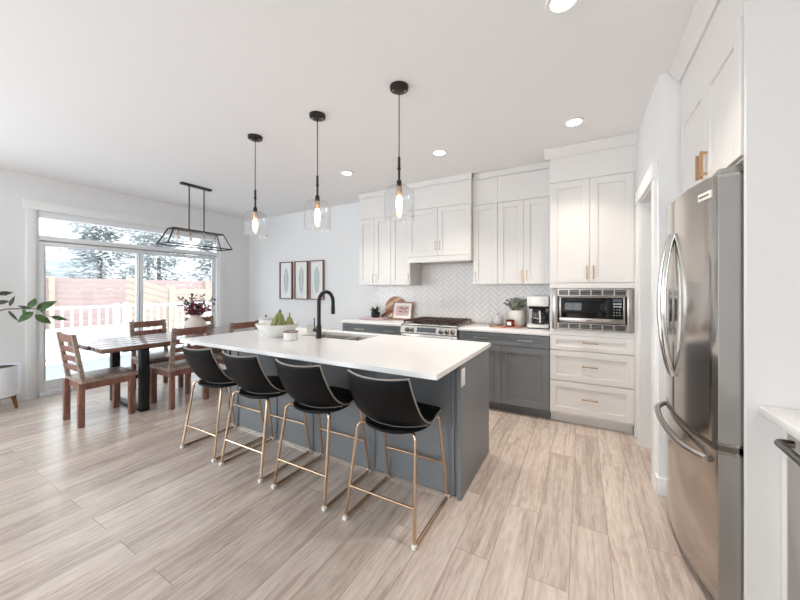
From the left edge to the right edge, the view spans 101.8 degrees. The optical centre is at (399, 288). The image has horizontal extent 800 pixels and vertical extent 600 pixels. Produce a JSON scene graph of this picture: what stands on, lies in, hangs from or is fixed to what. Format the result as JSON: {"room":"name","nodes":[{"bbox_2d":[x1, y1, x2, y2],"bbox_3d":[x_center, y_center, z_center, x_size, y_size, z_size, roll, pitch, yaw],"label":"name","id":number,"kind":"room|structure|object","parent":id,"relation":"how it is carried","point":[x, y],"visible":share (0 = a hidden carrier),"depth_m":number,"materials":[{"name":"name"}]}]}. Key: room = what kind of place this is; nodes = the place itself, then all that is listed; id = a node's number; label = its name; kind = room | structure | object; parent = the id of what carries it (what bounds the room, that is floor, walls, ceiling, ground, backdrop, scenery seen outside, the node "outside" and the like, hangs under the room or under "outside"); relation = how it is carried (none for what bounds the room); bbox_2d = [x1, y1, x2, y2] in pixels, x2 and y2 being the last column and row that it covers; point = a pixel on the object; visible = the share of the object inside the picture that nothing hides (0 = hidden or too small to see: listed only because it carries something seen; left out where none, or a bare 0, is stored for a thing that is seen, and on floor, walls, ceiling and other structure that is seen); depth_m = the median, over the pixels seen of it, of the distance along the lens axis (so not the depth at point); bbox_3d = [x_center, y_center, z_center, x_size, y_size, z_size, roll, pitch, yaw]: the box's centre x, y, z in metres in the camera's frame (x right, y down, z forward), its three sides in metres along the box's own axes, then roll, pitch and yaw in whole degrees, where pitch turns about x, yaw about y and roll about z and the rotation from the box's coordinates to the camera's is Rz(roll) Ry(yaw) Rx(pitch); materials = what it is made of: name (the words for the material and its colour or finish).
{"room":"kitchen","nodes":[
{"label":"kitchen","id":0,"kind":"room"},
{"bbox_2d":[0,168,248,391],"bbox_3d":[-5.022,-0.030,3.466,0.150,2.800,7.550,0,0,29],"label":"wall","id":1,"kind":"structure","parent":0,"point":[15,186],"depth_m":4.34,"materials":[{"name":"white paint"}]},
{"bbox_2d":[0,391,25,404],"bbox_3d":[-4.951,1.315,3.426,0.014,0.110,7.550,0,0,29],"label":"baseboard","id":2,"kind":"structure","parent":1,"relation":"attached to","point":[20,396],"depth_m":3.95,"materials":[{"name":"white paint"}]},
{"bbox_2d":[22,199,224,399],"bbox_3d":[-3.997,0.130,5.118,0.028,2.480,2.595,0,0,29],"label":"trim","id":3,"kind":"structure","parent":1,"relation":"attached to","point":[31,206],"depth_m":4.08,"materials":[{"name":"white paint"}]},
{"bbox_2d":[36,210,218,396],"bbox_3d":[-4.077,0.188,5.162,0.206,2.365,2.365,0,0,29],"label":"door","id":4,"kind":"structure","parent":1,"relation":"in","point":[44,387],"depth_m":4.63,"materials":[{"name":"white plastic"}]},
{"bbox_2d":[0,0,696,219],"bbox_3d":[-1.793,-1.490,1.661,7.550,0.120,7.850,0,0,29],"label":"ceiling","id":5,"kind":"structure","parent":0,"point":[139,98],"depth_m":2.34,"materials":[{"name":"white paint"}]},
{"bbox_2d":[156,182,232,250],"bbox_3d":[-2.823,-1.004,4.522,0.287,0.851,0.876,0,0,29],"label":"linear chandelier","id":6,"kind":"object","parent":5,"relation":"hanging from","point":[177,229],"visible":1,"depth_m":4.49,"materials":[{"name":"brown metal"}]},
{"bbox_2d":[176,229,178,238],"bbox_3d":[-2.945,-0.721,4.303,0.042,0.132,0.042,0,0,29],"label":"socket","id":7,"kind":"object","parent":6,"relation":"attached to","point":[177,230],"depth_m":4.29,"materials":[{"name":"gold metal"}]},
{"bbox_2d":[243,133,266,230],"bbox_3d":[-1.359,-0.960,3.050,0.212,0.939,0.212,0,0,29],"label":"pendant lamp","id":8,"kind":"object","parent":5,"relation":"hanging from","point":[253,137],"visible":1,"depth_m":3.04,"materials":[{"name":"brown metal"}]},
{"bbox_2d":[253,212,257,218],"bbox_3d":[-1.359,-0.690,3.050,0.042,0.060,0.042,0,0,29],"label":"socket","id":9,"kind":"object","parent":8,"relation":"attached to","point":[255,214],"depth_m":3.03,"materials":[{"name":"gold metal"}]},
{"bbox_2d":[304,111,330,229],"bbox_3d":[-0.678,-0.960,2.670,0.212,0.939,0.212,0,0,29],"label":"pendant lamp","id":10,"kind":"object","parent":5,"relation":"hanging from","point":[317,116],"visible":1,"depth_m":2.66,"materials":[{"name":"black metal"}]},
{"bbox_2d":[315,201,319,208],"bbox_3d":[-0.678,-0.690,2.670,0.042,0.060,0.042,0,0,29],"label":"socket","id":11,"kind":"object","parent":10,"relation":"attached to","point":[317,203],"depth_m":2.65,"materials":[{"name":"gold metal"}]},
{"bbox_2d":[340,170,353,175],"bbox_3d":[-0.653,-1.425,3.997,0.168,0.011,0.168,0,0,29],"label":"recessed light","id":12,"kind":"object","parent":5,"relation":"in","point":[345,172],"visible":1,"depth_m":4.00,"materials":[{"name":"white paint"}]},
{"bbox_2d":[384,81,413,211],"bbox_3d":[-0.006,-0.960,2.295,0.212,0.939,0.212,0,0,29],"label":"pendant lamp","id":13,"kind":"object","parent":5,"relation":"hanging from","point":[399,88],"visible":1,"depth_m":2.28,"materials":[{"name":"black metal"}]},
{"bbox_2d":[396,186,401,195],"bbox_3d":[-0.006,-0.690,2.295,0.042,0.060,0.042,0,0,29],"label":"socket","id":14,"kind":"object","parent":13,"relation":"attached to","point":[398,188],"depth_m":2.28,"materials":[{"name":"gold metal"}]},
{"bbox_2d":[431,149,446,155],"bbox_3d":[0.412,-1.425,3.401,0.168,0.011,0.168,0,0,29],"label":"recessed light","id":15,"kind":"object","parent":5,"relation":"in","point":[439,152],"visible":1,"depth_m":3.39,"materials":[{"name":"white paint"}]},
{"bbox_2d":[434,151,444,154],"bbox_3d":[0.412,-1.426,3.401,0.114,0.006,0.114,0,0,29],"label":"diffuser","id":16,"kind":"object","parent":15,"relation":"attached to","point":[435,152],"depth_m":3.40,"materials":[{"name":"white plastic"}]},
{"bbox_2d":[545,0,580,15],"bbox_3d":[0.808,-1.425,1.610,0.168,0.011,0.168,0,0,29],"label":"recessed light","id":17,"kind":"object","parent":5,"relation":"in","point":[552,7],"visible":1,"depth_m":1.64,"materials":[{"name":"white paint"}]},
{"bbox_2d":[550,0,574,11],"bbox_3d":[0.808,-1.426,1.610,0.114,0.006,0.114,0,0,29],"label":"diffuser","id":18,"kind":"object","parent":17,"relation":"attached to","point":[555,5],"depth_m":1.63,"materials":[{"name":"white plastic"}]},
{"bbox_2d":[563,117,584,126],"bbox_3d":[1.487,-1.425,2.777,0.168,0.011,0.168,0,0,29],"label":"recessed light","id":19,"kind":"object","parent":5,"relation":"in","point":[576,121],"visible":1,"depth_m":2.77,"materials":[{"name":"white paint"}]},
{"bbox_2d":[567,119,581,125],"bbox_3d":[1.487,-1.426,2.777,0.114,0.006,0.114,0,0,29],"label":"diffuser","id":20,"kind":"object","parent":19,"relation":"attached to","point":[570,122],"depth_m":2.78,"materials":[{"name":"white plastic"}]},
{"bbox_2d":[0,364,716,599],"bbox_3d":[-1.793,1.430,1.661,7.550,0.120,7.850,0,0,29],"label":"floor","id":21,"kind":"structure","parent":0,"point":[112,507],"depth_m":1.92,"materials":[{"name":"brown wood"}]},
{"bbox_2d":[0,363,20,408],"bbox_3d":[-4.480,1.115,3.586,0.388,0.513,0.388,0,0,29],"label":"planter","id":22,"kind":"object","parent":21,"relation":"on","point":[10,377],"visible":0.95,"depth_m":3.59,"materials":[{"name":"white ceramic"}]},
{"bbox_2d":[0,291,66,368],"bbox_3d":[-4.449,0.297,3.619,0.513,1.208,1.020,0,0,29],"label":"potted plant","id":23,"kind":"object","parent":22,"relation":"on","point":[43,306],"visible":0.98,"depth_m":3.70,"materials":[{"name":"green plant"}]},
{"bbox_2d":[56,332,137,427],"bbox_3d":[-3.235,0.907,3.486,0.450,0.924,0.540,0,0,29],"label":"dining chair","id":24,"kind":"object","parent":21,"relation":"on","point":[113,376],"visible":1,"depth_m":3.38,"materials":[{"name":"brown wood"}]},
{"bbox_2d":[129,319,183,386],"bbox_3d":[-3.353,0.907,4.486,0.540,0.924,0.450,0,0,29],"label":"dining chair","id":25,"kind":"object","parent":21,"relation":"on","point":[158,357],"visible":0.44,"depth_m":4.52,"materials":[{"name":"red wood"}]},
{"bbox_2d":[67,326,254,411],"bbox_3d":[-2.900,0.990,4.393,0.928,0.759,2.060,0,0,29],"label":"dining table","id":26,"kind":"object","parent":21,"relation":"on","point":[143,343],"visible":0.39,"depth_m":3.67,"materials":[{"name":"brown wood"}]},
{"bbox_2d":[177,293,215,327],"bbox_3d":[-2.869,0.332,4.562,0.479,0.552,0.367,0,0,-3],"label":"flower vase","id":27,"kind":"object","parent":26,"relation":"on","point":[194,320],"visible":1,"depth_m":4.54,"materials":[{"name":"ceramic"}]},
{"bbox_2d":[150,325,210,409],"bbox_3d":[-2.678,0.907,3.971,0.540,0.924,0.450,0,0,29],"label":"dining chair","id":28,"kind":"object","parent":21,"relation":"on","point":[178,365],"visible":0.72,"depth_m":3.83,"materials":[{"name":"brown wood"}]},
{"bbox_2d":[185,316,226,352],"bbox_3d":[-3.006,0.907,5.105,0.540,0.924,0.450,0,0,29],"label":"dining chair","id":29,"kind":"object","parent":21,"relation":"on","point":[210,319],"visible":0.1,"depth_m":5.11,"materials":[{"name":"red wood"}]},
{"bbox_2d":[180,344,266,461],"bbox_3d":[-1.572,0.921,2.875,0.485,0.896,0.561,0,0,29],"label":"bar stool","id":30,"kind":"object","parent":21,"relation":"on","point":[203,363],"visible":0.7,"depth_m":2.68,"materials":[{"name":"black metal"}]},
{"bbox_2d":[213,320,258,391],"bbox_3d":[-2.341,0.907,4.573,0.540,0.924,0.450,0,0,29],"label":"dining chair","id":31,"kind":"object","parent":21,"relation":"on","point":[218,356],"visible":0.12,"depth_m":4.40,"materials":[{"name":"red wood"}]},
{"bbox_2d":[219,350,311,482],"bbox_3d":[-1.085,0.921,2.603,0.485,0.896,0.561,0,0,29],"label":"bar stool","id":32,"kind":"object","parent":21,"relation":"on","point":[247,372],"visible":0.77,"depth_m":2.42,"materials":[{"name":"black metal"}]},
{"bbox_2d":[271,358,370,511],"bbox_3d":[-0.564,0.921,2.312,0.485,0.896,0.561,0,0,29],"label":"bar stool","id":33,"kind":"object","parent":21,"relation":"on","point":[308,386],"visible":0.91,"depth_m":2.13,"materials":[{"name":"black metal"}]},
{"bbox_2d":[227,348,488,500],"bbox_3d":[-0.494,0.928,3.009,2.454,0.881,0.738,0,0,29],"label":"kitchen island","id":34,"kind":"object","parent":21,"relation":"on","point":[462,395],"visible":0.56,"depth_m":2.41,"materials":[{"name":"grey paint"}]},
{"bbox_2d":[180,327,490,379],"bbox_3d":[-0.616,0.471,2.857,2.518,0.030,1.183,0,0,29],"label":"island countertop","id":35,"kind":"structure","parent":34,"relation":"on","point":[418,357],"depth_m":2.45,"materials":[{"name":"white stone"}]},
{"bbox_2d":[259,315,272,322],"bbox_3d":[-1.498,0.372,3.632,0.150,0.166,0.150,0,0,29],"label":"canister","id":36,"kind":"object","parent":35,"relation":"on","point":[265,318],"visible":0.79,"depth_m":3.58,"materials":[{"name":"white ceramic"}]},
{"bbox_2d":[255,321,298,337],"bbox_3d":[-1.181,0.393,3.134,0.404,0.124,0.404,0,0,29],"label":"fruit bowl","id":37,"kind":"object","parent":35,"relation":"on","point":[269,331],"visible":0.87,"depth_m":3.00,"materials":[{"name":"white ceramic"}]},
{"bbox_2d":[270,310,285,325],"bbox_3d":[-1.175,0.309,3.103,0.192,0.221,0.094,0,0,29],"label":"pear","id":38,"kind":"object","parent":37,"relation":"in","point":[279,319],"visible":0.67,"depth_m":3.08,"materials":[{"name":"green food"}]},
{"bbox_2d":[286,313,293,324],"bbox_3d":[-1.063,0.308,3.126,0.086,0.158,0.086,0,0,29],"label":"pear","id":39,"kind":"object","parent":37,"relation":"in","point":[289,321],"visible":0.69,"depth_m":3.10,"materials":[{"name":"green food"}]},
{"bbox_2d":[283,330,297,340],"bbox_3d":[-0.977,0.416,2.906,0.127,0.078,0.127,0,0,29],"label":"candle jar","id":40,"kind":"object","parent":35,"relation":"on","point":[290,335],"visible":1,"depth_m":2.86,"materials":[{"name":"white ceramic"}]},
{"bbox_2d":[306,324,313,332],"bbox_3d":[-0.943,0.413,3.419,0.080,0.084,0.101,0,0,-29],"label":"cup","id":41,"kind":"object","parent":35,"relation":"on","point":[310,327],"visible":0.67,"depth_m":3.40,"materials":[{"name":"white ceramic"}]},
{"bbox_2d":[313,290,334,338],"bbox_3d":[-0.720,0.233,3.100,0.094,0.445,0.247,0,0,29],"label":"faucet","id":42,"kind":"object","parent":35,"relation":"on","point":[318,329],"visible":1,"depth_m":3.01,"materials":[{"name":"black paint"}]},
{"bbox_2d":[313,334,367,340],"bbox_3d":[-0.592,0.588,3.183,0.724,0.201,0.374,0,0,29],"label":"sink","id":43,"kind":"object","parent":35,"relation":"in","point":[323,335],"visible":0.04,"depth_m":3.39,"materials":[{"name":"grey metal"}]},
{"bbox_2d":[313,334,354,339],"bbox_3d":[-0.715,0.588,3.252,0.442,0.201,0.374,0,0,29],"label":"basin","id":44,"kind":"object","parent":43,"relation":"in","point":[323,335],"depth_m":3.42,"materials":[{"name":"silver metal"}]},
{"bbox_2d":[345,337,367,340],"bbox_3d":[-0.399,0.588,3.076,0.282,0.201,0.374,0,0,29],"label":"basin","id":45,"kind":"object","parent":43,"relation":"in","point":[355,338],"depth_m":3.26,"materials":[{"name":"silver metal"}]},
{"bbox_2d":[461,367,464,387],"bbox_3d":[0.413,0.578,2.125,0.005,0.115,0.072,0,0,29],"label":"outlet plate","id":46,"kind":"object","parent":34,"relation":"attached to","point":[462,368],"depth_m":2.12,"materials":[{"name":"white plastic"}]},
{"bbox_2d":[343,323,401,334],"bbox_3d":[-0.256,0.928,4.729,0.970,0.881,0.664,0,0,29],"label":"base cabinet","id":47,"kind":"object","parent":21,"relation":"on","point":[365,328],"visible":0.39,"depth_m":4.44,"materials":[{"name":"grey paint"}]},
{"bbox_2d":[340,318,407,326],"bbox_3d":[-0.265,0.471,4.737,1.005,0.030,0.662,0,0,29],"label":"countertop","id":48,"kind":"structure","parent":47,"relation":"on","point":[389,322],"depth_m":4.56,"materials":[{"name":"white stone"}]},
{"bbox_2d":[359,316,390,319],"bbox_3d":[-0.379,0.445,4.938,0.410,0.020,0.272,0,0,29],"label":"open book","id":49,"kind":"object","parent":48,"relation":"on","point":[369,317],"visible":0.97,"depth_m":4.84,"materials":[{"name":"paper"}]},
{"bbox_2d":[369,306,379,317],"bbox_3d":[-0.359,0.338,4.948,0.184,0.189,0.244,0,0,29],"label":"succulent pot","id":50,"kind":"object","parent":49,"relation":"on","point":[375,313],"visible":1,"depth_m":4.90,"materials":[{"name":"black ceramic"}]},
{"bbox_2d":[381,296,403,316],"bbox_3d":[-0.108,0.279,4.982,0.400,0.333,0.087,0,0,29],"label":"cutting board","id":51,"kind":"object","parent":49,"relation":"on","point":[389,305],"visible":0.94,"depth_m":4.99,"materials":[{"name":"brown wood"}]},
{"bbox_2d":[392,302,412,319],"bbox_3d":[0.038,0.324,4.854,0.330,0.260,0.077,0,0,29],"label":"picture frame","id":52,"kind":"object","parent":48,"relation":"on","point":[401,310],"visible":0.84,"depth_m":4.84,"materials":[{"name":"brown wood"}]},
{"bbox_2d":[396,306,408,315],"bbox_3d":[0.035,0.324,4.849,0.220,0.147,0.032,0,0,29],"label":"print","id":53,"kind":"object","parent":52,"relation":"attached to","point":[400,310],"depth_m":4.85,"materials":[{"name":"pink paper"}]},
{"bbox_2d":[342,369,449,550],"bbox_3d":[-0.021,0.921,2.008,0.485,0.896,0.561,0,0,29],"label":"bar stool","id":54,"kind":"object","parent":21,"relation":"on","point":[390,406],"visible":1,"depth_m":1.83,"materials":[{"name":"black leather"}]},
{"bbox_2d":[400,316,473,339],"bbox_3d":[0.490,0.881,4.269,0.756,0.975,0.729,0,0,29],"label":"gas range","id":55,"kind":"object","parent":21,"relation":"on","point":[428,327],"visible":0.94,"depth_m":4.03,"materials":[{"name":"silver metal"}]},
{"bbox_2d":[401,321,473,327],"bbox_3d":[0.505,0.452,4.297,0.756,0.024,0.665,0,0,29],"label":"cooktop","id":56,"kind":"object","parent":55,"relation":"in","point":[410,324],"depth_m":4.06,"materials":[{"name":"silver metal"}]},
{"bbox_2d":[459,330,550,418],"bbox_3d":[1.272,0.928,3.875,0.976,0.881,0.664,0,0,29],"label":"base cabinet","id":57,"kind":"object","parent":21,"relation":"on","point":[519,364],"visible":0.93,"depth_m":3.53,"materials":[{"name":"grey paint"}]},
{"bbox_2d":[458,323,549,335],"bbox_3d":[1.274,0.471,3.877,0.980,0.030,0.662,0,0,29],"label":"countertop","id":58,"kind":"structure","parent":57,"relation":"on","point":[480,327],"depth_m":3.66,"materials":[{"name":"white stone"}]},
{"bbox_2d":[489,324,521,327],"bbox_3d":[1.268,0.447,3.908,0.380,0.016,0.230,0,0,29],"label":"serving board","id":59,"kind":"object","parent":58,"relation":"on","point":[490,325],"visible":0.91,"depth_m":3.83,"materials":[{"name":"brown wood"}]},
{"bbox_2d":[492,313,503,324],"bbox_3d":[1.190,0.363,3.963,0.140,0.149,0.140,0,0,29],"label":"lidded jar","id":60,"kind":"object","parent":59,"relation":"on","point":[497,319],"visible":1,"depth_m":3.91,"materials":[{"name":"grey ceramic"}]},
{"bbox_2d":[506,319,514,326],"bbox_3d":[1.294,0.400,3.813,0.096,0.077,0.097,0,0,29],"label":"candle jar","id":61,"kind":"object","parent":59,"relation":"on","point":[509,322],"visible":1,"depth_m":3.77,"materials":[{"name":"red glass"}]},
{"bbox_2d":[504,297,526,324],"bbox_3d":[1.405,0.270,3.978,0.268,0.335,0.230,0,0,11],"label":"potted plant","id":62,"kind":"object","parent":58,"relation":"on","point":[518,315],"visible":1,"depth_m":3.94,"materials":[{"name":"white ceramic"}]},
{"bbox_2d":[527,296,549,328],"bbox_3d":[1.632,0.269,3.822,0.230,0.372,0.314,0,0,29],"label":"coffee maker","id":63,"kind":"object","parent":58,"relation":"on","point":[539,306],"visible":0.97,"depth_m":3.74,"materials":[{"name":"white plastic"}]},
{"bbox_2d":[544,132,637,436],"bbox_3d":[1.992,-0.029,3.449,0.786,2.797,0.704,0,0,29],"label":"tall cabinet","id":64,"kind":"object","parent":21,"relation":"on","point":[593,184],"visible":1,"depth_m":3.18,"materials":[{"name":"white paint"}]},
{"bbox_2d":[552,289,632,332],"bbox_3d":[1.995,0.202,3.410,0.680,0.409,0.580,0,0,29],"label":"microwave","id":65,"kind":"object","parent":64,"relation":"in","point":[594,309],"visible":1,"depth_m":3.16,"materials":[{"name":"silver metal"}]},
{"bbox_2d":[654,166,743,599],"bbox_3d":[1.789,0.433,1.593,0.831,1.871,0.889,0,0,29],"label":"refrigerator","id":66,"kind":"object","parent":21,"relation":"on","point":[700,285],"visible":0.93,"depth_m":1.42,"materials":[{"name":"silver metal"}]},
{"bbox_2d":[744,0,799,599],"bbox_3d":[1.660,-0.023,1.118,0.683,2.784,0.035,0,0,29],"label":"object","id":67,"kind":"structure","parent":21,"relation":"on","point":[771,27],"depth_m":1.25,"materials":[{"name":"white paint"}]},
{"bbox_2d":[782,429,787,599],"bbox_3d":[1.690,0.928,1.071,0.585,0.881,0.035,0,0,29],"label":"base cabinet","id":68,"kind":"object","parent":21,"relation":"on","point":[784,433],"visible":0.33,"depth_m":1.21,"materials":[{"name":"white paint"}]},
{"bbox_2d":[774,434,799,599],"bbox_3d":[1.500,0.932,0.808,0.649,0.874,0.599,0,0,29],"label":"dishwasher","id":69,"kind":"object","parent":21,"relation":"on","point":[790,447],"visible":0.88,"depth_m":1.15,"materials":[{"name":"grey"}]},
{"bbox_3d":[0.888,0.879,-0.352,0.597,0.782,2.012,0,0,29],"label":"base cabinet","id":70,"kind":"object","parent":21,"relation":"on","visible":0},
{"bbox_2d":[759,405,799,440],"bbox_3d":[1.020,0.466,-0.067,0.647,0.033,2.678,0,0,29],"label":"countertop","id":71,"kind":"structure","parent":70,"relation":"on","point":[788,420],"depth_m":1.15,"materials":[{"name":"white stone"}]},
{"bbox_2d":[249,202,549,330],"bbox_3d":[0.083,-0.030,5.016,7.550,2.800,0.162,0,0,29],"label":"wall","id":72,"kind":"structure","parent":0,"point":[291,237],"depth_m":5.54,"materials":[{"name":"white paint"}]},
{"bbox_2d":[279,262,292,298],"bbox_3d":[-2.159,-0.160,6.165,0.335,0.704,0.041,0,0,29],"label":"picture frame","id":73,"kind":"object","parent":72,"relation":"attached to","point":[285,268],"visible":1,"depth_m":6.16,"materials":[{"name":"brown wood"}]},
{"bbox_2d":[281,263,290,297],"bbox_3d":[-2.157,-0.160,6.169,0.301,0.670,0.010,0,0,29],"label":"print","id":74,"kind":"object","parent":73,"relation":"attached to","point":[285,267],"depth_m":6.17,"materials":[{"name":"green"}]},
{"bbox_2d":[294,261,308,299],"bbox_3d":[-1.812,-0.160,5.971,0.330,0.704,0.041,0,0,29],"label":"picture frame","id":75,"kind":"object","parent":72,"relation":"attached to","point":[301,268],"visible":1,"depth_m":5.97,"materials":[{"name":"brown wood"}]},
{"bbox_2d":[296,262,305,298],"bbox_3d":[-1.810,-0.160,5.975,0.296,0.670,0.010,0,0,29],"label":"print","id":76,"kind":"object","parent":75,"relation":"attached to","point":[300,266],"depth_m":5.97,"materials":[{"name":"green"}]},
{"bbox_2d":[309,260,324,299],"bbox_3d":[-1.480,-0.160,5.786,0.330,0.704,0.041,0,0,29],"label":"picture frame","id":77,"kind":"object","parent":72,"relation":"attached to","point":[316,267],"visible":1,"depth_m":5.79,"materials":[{"name":"brown wood"}]},
{"bbox_2d":[311,261,321,298],"bbox_3d":[-1.478,-0.160,5.790,0.296,0.670,0.010,0,0,29],"label":"print","id":78,"kind":"object","parent":77,"relation":"attached to","point":[316,266],"depth_m":5.79,"materials":[{"name":"green"}]},
{"bbox_2d":[358,189,390,285],"bbox_3d":[-0.298,-0.742,4.919,0.570,1.373,0.375,0,0,29],"label":"upper cabinet","id":79,"kind":"object","parent":72,"relation":"attached to","point":[374,214],"visible":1,"depth_m":4.77,"materials":[{"name":"white paint"}]},
{"bbox_2d":[391,186,420,284],"bbox_3d":[0.085,-0.742,4.705,0.306,1.373,0.375,0,0,29],"label":"upper cabinet","id":80,"kind":"object","parent":72,"relation":"attached to","point":[402,272],"visible":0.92,"depth_m":4.58,"materials":[{"name":"white paint"}]},
{"bbox_2d":[406,172,472,264],"bbox_3d":[0.585,-0.889,4.380,0.900,1.078,0.455,0,0,29],"label":"upper cabinet","id":81,"kind":"object","parent":72,"relation":"attached to","point":[440,210],"visible":1,"depth_m":4.18,"materials":[{"name":"white paint"}]},
{"bbox_2d":[473,170,498,284],"bbox_3d":[1.122,-0.742,4.125,0.302,1.373,0.375,0,0,29],"label":"upper cabinet","id":82,"kind":"object","parent":72,"relation":"attached to","point":[485,184],"visible":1,"depth_m":3.98,"materials":[{"name":"white paint"}]},
{"bbox_2d":[498,161,549,284],"bbox_3d":[1.514,-0.742,3.906,0.593,1.373,0.375,0,0,29],"label":"upper cabinet","id":83,"kind":"object","parent":72,"relation":"attached to","point":[523,191],"visible":0.96,"depth_m":3.76,"materials":[{"name":"white paint"}]},
{"bbox_2d":[633,72,681,478],"bbox_3d":[2.173,-0.030,2.844,0.120,2.800,1.615,0,0,29],"label":"wall","id":84,"kind":"structure","parent":0,"point":[659,133],"depth_m":2.16,"materials":[{"name":"white paint"}]},
{"bbox_2d":[635,161,657,488],"bbox_3d":[1.993,0.250,2.546,0.146,2.240,0.840,0,0,29],"label":"trim","id":85,"kind":"structure","parent":84,"relation":"attached to","point":[646,209],"depth_m":2.80,"materials":[{"name":"white paint"}]},
{"bbox_2d":[655,473,665,496],"bbox_3d":[1.783,1.312,2.160,0.134,0.114,0.068,0,0,29],"label":"baseboard","id":86,"kind":"structure","parent":84,"relation":"attached to","point":[660,483],"depth_m":2.15,"materials":[{"name":"white paint"}]},
{"bbox_2d":[668,0,743,193],"bbox_3d":[1.867,-0.979,1.555,0.748,0.898,0.925,0,0,29],"label":"upper cabinet","id":87,"kind":"object","parent":84,"relation":"attached to","point":[708,60],"visible":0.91,"depth_m":1.61,"materials":[{"name":"white paint"}]},
{"label":"outside","id":88,"kind":"structure","parent":0,"visible":0},
{"bbox_2d":[46,308,208,365],"bbox_3d":[-26.433,1.570,20.501,53.850,1.000,70.000,0,0,29],"label":"snow","id":89,"kind":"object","parent":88,"point":[102,327],"depth_m":8.88,"materials":[{"name":"white snow"}]},
{"bbox_2d":[39,231,116,305],"bbox_3d":[-24.212,-0.880,20.119,6.700,5.500,8.500,0,0,29],"label":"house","id":90,"kind":"structure","parent":89,"relation":"on","point":[54,256],"depth_m":19.91,"materials":[{"name":"white"}]},
{"bbox_2d":[49,223,134,314],"bbox_3d":[-13.550,-1.750,14.722,3.687,7.240,3.881,0,0,-31],"label":"conifer","id":91,"kind":"object","parent":89,"relation":"on","point":[107,237],"visible":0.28,"depth_m":14.39,"materials":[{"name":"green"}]},
{"bbox_2d":[46,345,191,379],"bbox_3d":[-4.776,1.630,6.679,2.645,0.380,10.000,0,0,29],"label":"snowy ground","id":92,"kind":"structure","parent":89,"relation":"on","point":[52,371],"depth_m":6.12,"materials":[{"name":"white snow"}]},
{"bbox_2d":[46,302,210,361],"bbox_3d":[-5.800,0.870,7.251,0.100,1.140,9.800,0,0,29],"label":"deck railing","id":93,"kind":"object","parent":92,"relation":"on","point":[126,308],"visible":0.3,"depth_m":6.83,"materials":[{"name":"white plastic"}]},
{"bbox_2d":[46,276,210,328],"bbox_3d":[-9.734,0.740,11.168,0.150,2.260,38.000,0,0,29],"label":"fence","id":94,"kind":"object","parent":89,"relation":"on","point":[100,292],"visible":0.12,"depth_m":10.66,"materials":[{"name":"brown wood"}]},
{"bbox_2d":[113,229,181,279],"bbox_3d":[-15.944,-2.438,20.531,4.809,8.683,4.805,0,0,29],"label":"conifer","id":95,"kind":"object","parent":89,"relation":"on","point":[134,232],"visible":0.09,"depth_m":20.38,"materials":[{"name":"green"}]},
{"bbox_2d":[117,231,197,302],"bbox_3d":[-13.134,-2.121,17.543,4.331,8.127,4.396,0,0,-22],"label":"conifer","id":96,"kind":"object","parent":89,"relation":"on","point":[159,259],"visible":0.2,"depth_m":17.54,"materials":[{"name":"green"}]},
{"bbox_2d":[125,276,210,331],"bbox_3d":[-6.497,0.754,10.923,0.140,2.232,4.470,0,0,29],"label":"fence","id":97,"kind":"object","parent":89,"relation":"on","point":[171,296],"visible":0.35,"depth_m":9.85,"materials":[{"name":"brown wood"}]},
{"bbox_2d":[187,239,212,280],"bbox_3d":[-11.272,-1.842,19.788,4.255,7.486,4.033,0,0,29],"label":"conifer","id":98,"kind":"object","parent":89,"relation":"on","point":[207,242],"visible":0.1,"depth_m":19.30,"materials":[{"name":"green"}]},
{"bbox_2d":[189,240,211,280],"bbox_3d":[-14.088,-2.504,25.140,4.959,8.928,4.936,0,0,12],"label":"conifer","id":99,"kind":"object","parent":89,"relation":"on","point":[192,278],"visible":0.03,"depth_m":24.43,"materials":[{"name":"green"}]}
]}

